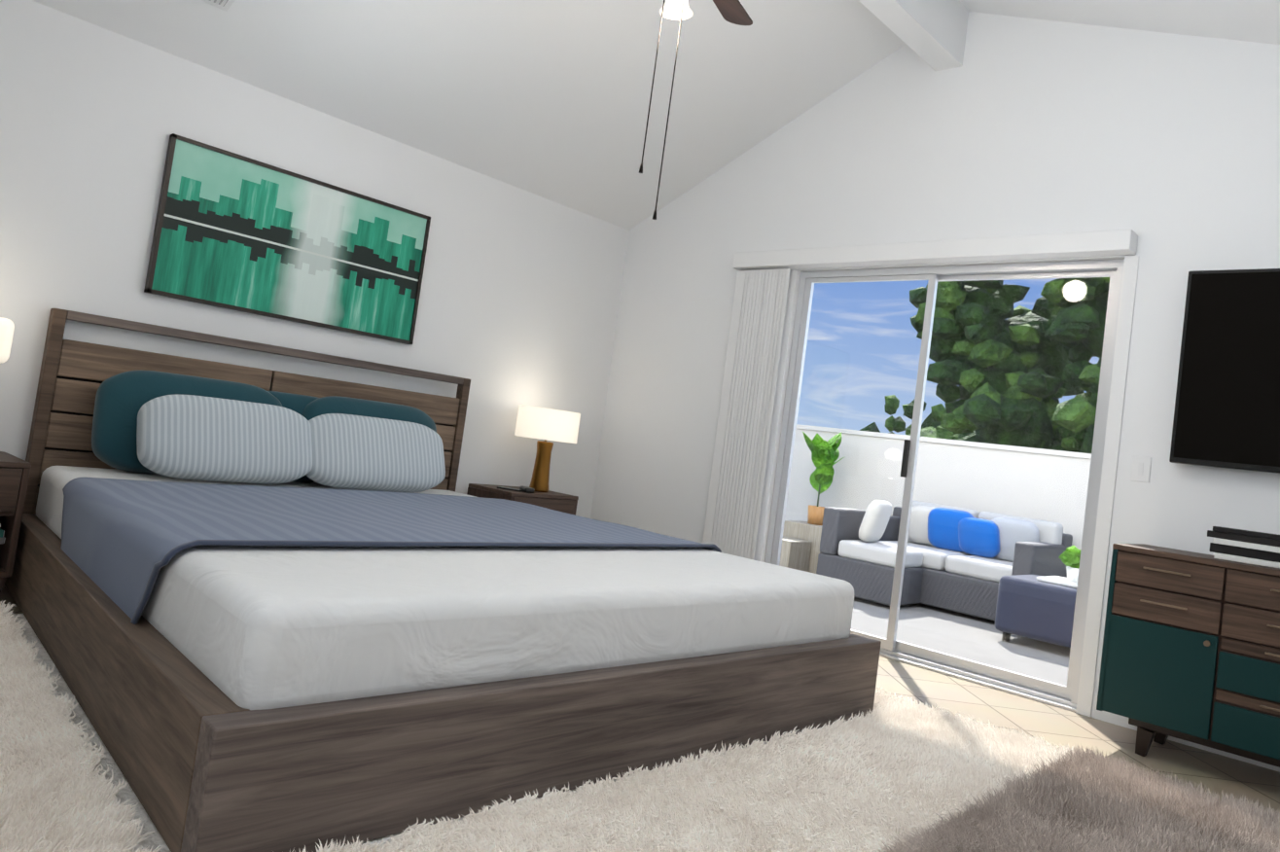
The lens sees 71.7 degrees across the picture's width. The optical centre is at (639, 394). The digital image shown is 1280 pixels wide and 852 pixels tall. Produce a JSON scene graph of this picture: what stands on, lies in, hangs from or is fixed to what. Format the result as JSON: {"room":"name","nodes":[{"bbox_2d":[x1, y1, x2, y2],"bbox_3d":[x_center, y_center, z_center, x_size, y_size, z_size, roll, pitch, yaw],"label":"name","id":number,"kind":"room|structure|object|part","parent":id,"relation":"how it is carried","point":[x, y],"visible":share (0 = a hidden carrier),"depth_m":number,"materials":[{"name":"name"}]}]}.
{"room":"bedroom","nodes":[
{"label":"bedroom","id":0,"kind":"room"},
{"bbox_2d":[0,0,629,518],"bbox_3d":[-2.998,-0.528,3.459,0.200,2.520,8.400,5,-4,43],"label":"wall","id":1,"kind":"structure","parent":0,"point":[519,298],"depth_m":4.48,"materials":[{"name":"white paint"}]},
{"bbox_2d":[143,133,430,344],"bbox_3d":[-1.743,-0.748,4.596,0.040,0.745,1.410,5,-4,43],"label":"painting","id":2,"kind":"object","parent":1,"relation":"attached to","point":[235,231],"visible":0.96,"depth_m":4.50,"materials":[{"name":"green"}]},
{"bbox_2d":[0,584,1279,812],"bbox_3d":[-1.341,0.934,1.671,5.235,0.120,8.400,5,-4,43],"label":"floor","id":3,"kind":"structure","parent":0,"point":[1214,773],"depth_m":3.67,"materials":[{"name":"tile"}]},
{"bbox_2d":[0,451,31,592],"bbox_3d":[-2.711,0.496,3.343,0.442,0.563,0.540,5,-4,43],"label":"nightstand","id":4,"kind":"object","parent":3,"relation":"on","point":[14,475],"visible":0.98,"depth_m":3.40,"materials":[{"name":"brown wood"}]},
{"bbox_2d":[0,510,5,570],"bbox_3d":[-2.696,0.545,3.340,0.288,0.178,0.462,5,-4,43],"label":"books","id":5,"kind":"object","parent":4,"relation":"on","point":[2,517],"depth_m":3.44,"materials":[{"name":"teal paper"}]},
{"bbox_2d":[0,317,14,362],"bbox_3d":[-2.625,-0.050,3.373,0.170,0.539,0.320,5,-4,43],"label":"lamp","id":6,"kind":"object","parent":4,"relation":"on","point":[7,327],"visible":1,"depth_m":3.42,"materials":[{"name":"white fabric"}]},
{"bbox_2d":[466,483,578,515],"bbox_3d":[-0.744,0.854,5.471,0.442,0.594,0.540,5,-4,43],"label":"nightstand","id":7,"kind":"object","parent":3,"relation":"on","point":[559,502],"depth_m":5.35,"materials":[{"name":"brown wood"}]},
{"bbox_3d":[-0.741,0.562,5.336,0.221,0.030,0.188,5,-4,43],"label":"items on the right nightstand","id":8,"kind":"part","parent":7,"relation":"part of","materials":[{"name":"grey"}]},
{"bbox_2d":[514,405,580,492],"bbox_3d":[-0.601,0.347,5.565,0.390,0.514,0.390,5,-4,43],"label":"lamp","id":9,"kind":"object","parent":7,"relation":"on","point":[546,424],"visible":0.98,"depth_m":5.43,"materials":[{"name":"white fabric"}]},
{"bbox_2d":[0,600,1074,851],"bbox_3d":[-0.583,1.025,3.006,2.936,0.036,3.288,5,-4,43],"label":"rug","id":10,"kind":"object","parent":3,"relation":"on","point":[887,769],"visible":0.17,"depth_m":2.26,"materials":[{"name":"white fur"}]},
{"bbox_2d":[4,308,881,851],"bbox_3d":[-0.881,0.422,3.558,2.795,1.165,2.506,5,-4,45],"label":"bed","id":11,"kind":"object","parent":10,"relation":"on","point":[262,610],"visible":1,"depth_m":2.54,"materials":[{"name":"brown wood"}]},
{"bbox_3d":[-1.847,0.343,4.520,0.063,1.165,2.140,5,-4,45],"label":"headboard","id":12,"kind":"part","parent":11,"relation":"part of","materials":[{"name":"brown wood"}]},
{"bbox_2d":[58,476,723,660],"bbox_3d":[-0.942,0.646,3.566,1.533,0.354,2.326,5,-4,45],"label":"blanket","id":13,"kind":"object","parent":11,"relation":"on","point":[123,544],"depth_m":2.94,"materials":[{"name":"blue fabric"}]},
{"bbox_3d":[-0.916,0.858,3.512,2.730,0.288,2.506,5,-4,45],"label":"frame","id":14,"kind":"part","parent":11,"relation":"part of","materials":[{"name":"brown wood"}]},
{"bbox_3d":[-0.908,0.622,3.547,2.655,0.245,2.343,5,-4,45],"label":"mattress","id":15,"kind":"part","parent":11,"relation":"part of","materials":[{"name":"white fabric"}]},
{"bbox_2d":[877,743,1279,851],"bbox_3d":[0.848,1.134,1.528,1.390,0.047,3.620,5,-4,43],"label":"rug","id":16,"kind":"object","parent":3,"relation":"on","point":[1082,800],"visible":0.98,"depth_m":2.50,"materials":[{"name":"beige fur"}]},
{"bbox_2d":[1096,543,1279,767],"bbox_3d":[2.436,1.058,3.272,1.220,0.801,0.481,5,-4,43],"label":"dresser","id":17,"kind":"object","parent":3,"relation":"on","point":[1191,650],"visible":1,"depth_m":3.32,"materials":[{"name":"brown wood"}]},
{"bbox_2d":[1207,526,1279,568],"bbox_3d":[2.531,0.603,3.278,0.717,0.122,0.255,5,-4,43],"label":"books","id":18,"kind":"object","parent":17,"relation":"on","point":[1256,548],"visible":1,"depth_m":3.36,"materials":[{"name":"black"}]},
{"bbox_2d":[32,0,1279,230],"bbox_3d":[-1.002,-2.117,1.756,5.435,1.422,8.600,5,-4,43],"label":"ceiling","id":19,"kind":"structure","parent":0,"point":[548,99],"depth_m":4.68,"materials":[{"name":"white paint"}]},
{"bbox_2d":[200,0,235,11],"bbox_3d":[-1.878,-1.748,3.777,0.142,0.073,0.300,5,-4,43],"label":"ceiling vent","id":20,"kind":"object","parent":19,"relation":"in","point":[224,5],"visible":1,"depth_m":3.88,"materials":[{"name":"white metal"}]},
{"bbox_2d":[858,0,968,71],"bbox_3d":[-1.048,-2.477,1.861,0.150,0.350,8.200,5,-4,43],"label":"ridge beam","id":21,"kind":"structure","parent":19,"relation":"attached to","point":[932,33],"depth_m":4.56,"materials":[{"name":"white paint"}]},
{"bbox_2d":[639,0,752,219],"bbox_3d":[0.072,-1.351,3.237,1.248,1.442,1.304,5,-4,43],"label":"ceiling fan","id":22,"kind":"object","parent":21,"relation":"hanging from","point":[734,12],"visible":1,"depth_m":3.36,"materials":[{"name":"brown metal"}]},
{"bbox_2d":[590,11,1279,716],"bbox_3d":[1.663,-0.373,4.753,5.235,3.580,0.200,5,-4,43],"label":"wall","id":23,"kind":"structure","parent":0,"point":[1164,148],"depth_m":4.60,"materials":[{"name":"white paint"}]},
{"bbox_2d":[702,229,1137,559],"bbox_3d":[1.300,0.258,4.764,2.252,2.165,0.109,5,-4,43],"label":"vertical blinds","id":24,"kind":"object","parent":23,"relation":"attached to","point":[744,420],"visible":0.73,"depth_m":5.32,"materials":[{"name":"white"}]},
{"bbox_2d":[764,255,1139,716],"bbox_3d":[1.524,0.353,4.699,1.854,2.100,0.143,5,-4,43],"label":"door frame","id":25,"kind":"structure","parent":23,"relation":"attached to","point":[1075,694],"depth_m":4.40,"materials":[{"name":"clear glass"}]},
{"bbox_2d":[1130,455,1151,482],"bbox_3d":[2.236,0.331,3.956,0.075,0.115,0.008,5,-4,43],"label":"switch plate","id":26,"kind":"object","parent":23,"relation":"attached to","point":[1141,469],"visible":1,"depth_m":3.95,"materials":[{"name":"white plastic"}]},
{"bbox_2d":[1092,695,1279,772],"bbox_3d":[2.575,1.438,3.446,1.500,0.100,0.016,5,-4,43],"label":"baseboard","id":27,"kind":"structure","parent":23,"relation":"attached to","point":[1114,719],"depth_m":3.72,"materials":[{"name":"white wood"}]},
{"bbox_2d":[1169,268,1279,473],"bbox_3d":[2.736,-0.086,3.488,1.060,0.835,0.095,5,-4,43],"label":"tv","id":28,"kind":"object","parent":23,"relation":"attached to","point":[1226,412],"visible":1,"depth_m":3.69,"materials":[{"name":"black plastic"}]},
{"label":"outside","id":29,"kind":"structure","parent":0,"visible":0},
{"bbox_2d":[859,394,980,440],"bbox_3d":[8.033,1.677,24.130,9.890,3.798,8.109,5,-4,43],"label":"tree","id":30,"kind":"object","parent":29,"point":[932,421],"depth_m":27.76,"materials":[{"name":"green plant"}]},
{"bbox_2d":[850,597,1070,685],"bbox_3d":[2.223,1.663,6.144,14.000,0.120,3.100,5,-4,43],"label":"floor","id":31,"kind":"structure","parent":29,"point":[925,637],"depth_m":5.65,"materials":[{"name":"concrete"}]},
{"bbox_2d":[779,431,845,573],"bbox_3d":[1.498,0.939,7.890,0.410,1.298,0.784,5,-4,43],"label":"potted plant","id":32,"kind":"object","parent":31,"relation":"on","point":[829,455],"depth_m":7.91,"materials":[{"name":"green plant"}]},
{"bbox_2d":[784,424,1091,549],"bbox_3d":[3.228,1.113,7.165,14.000,1.340,0.240,5,-4,43],"label":"wall","id":33,"kind":"structure","parent":31,"relation":"on","point":[1046,510],"depth_m":7.61,"materials":[{"name":"white paint"}]},
{"bbox_2d":[816,499,1072,620],"bbox_3d":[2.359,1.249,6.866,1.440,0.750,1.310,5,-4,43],"label":"sofa","id":34,"kind":"object","parent":31,"relation":"on","point":[924,528],"depth_m":6.72,"materials":[{"name":"grey wicker"}]},
{"bbox_2d":[995,545,1081,647],"bbox_3d":[2.884,1.322,5.647,1.000,0.678,0.580,5,-4,43],"label":"ottoman","id":35,"kind":"object","parent":31,"relation":"on","point":[1060,586],"depth_m":5.63,"materials":[{"name":"fabric"},{"name":"dark metal"}]},
{"bbox_2d":[909,277,1109,453],"bbox_3d":[6.898,-1.101,12.009,6.815,8.552,3.690,5,-4,43],"label":"tree","id":36,"kind":"object","parent":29,"point":[961,314],"depth_m":12.70,"materials":[{"name":"green plant"}]}
]}

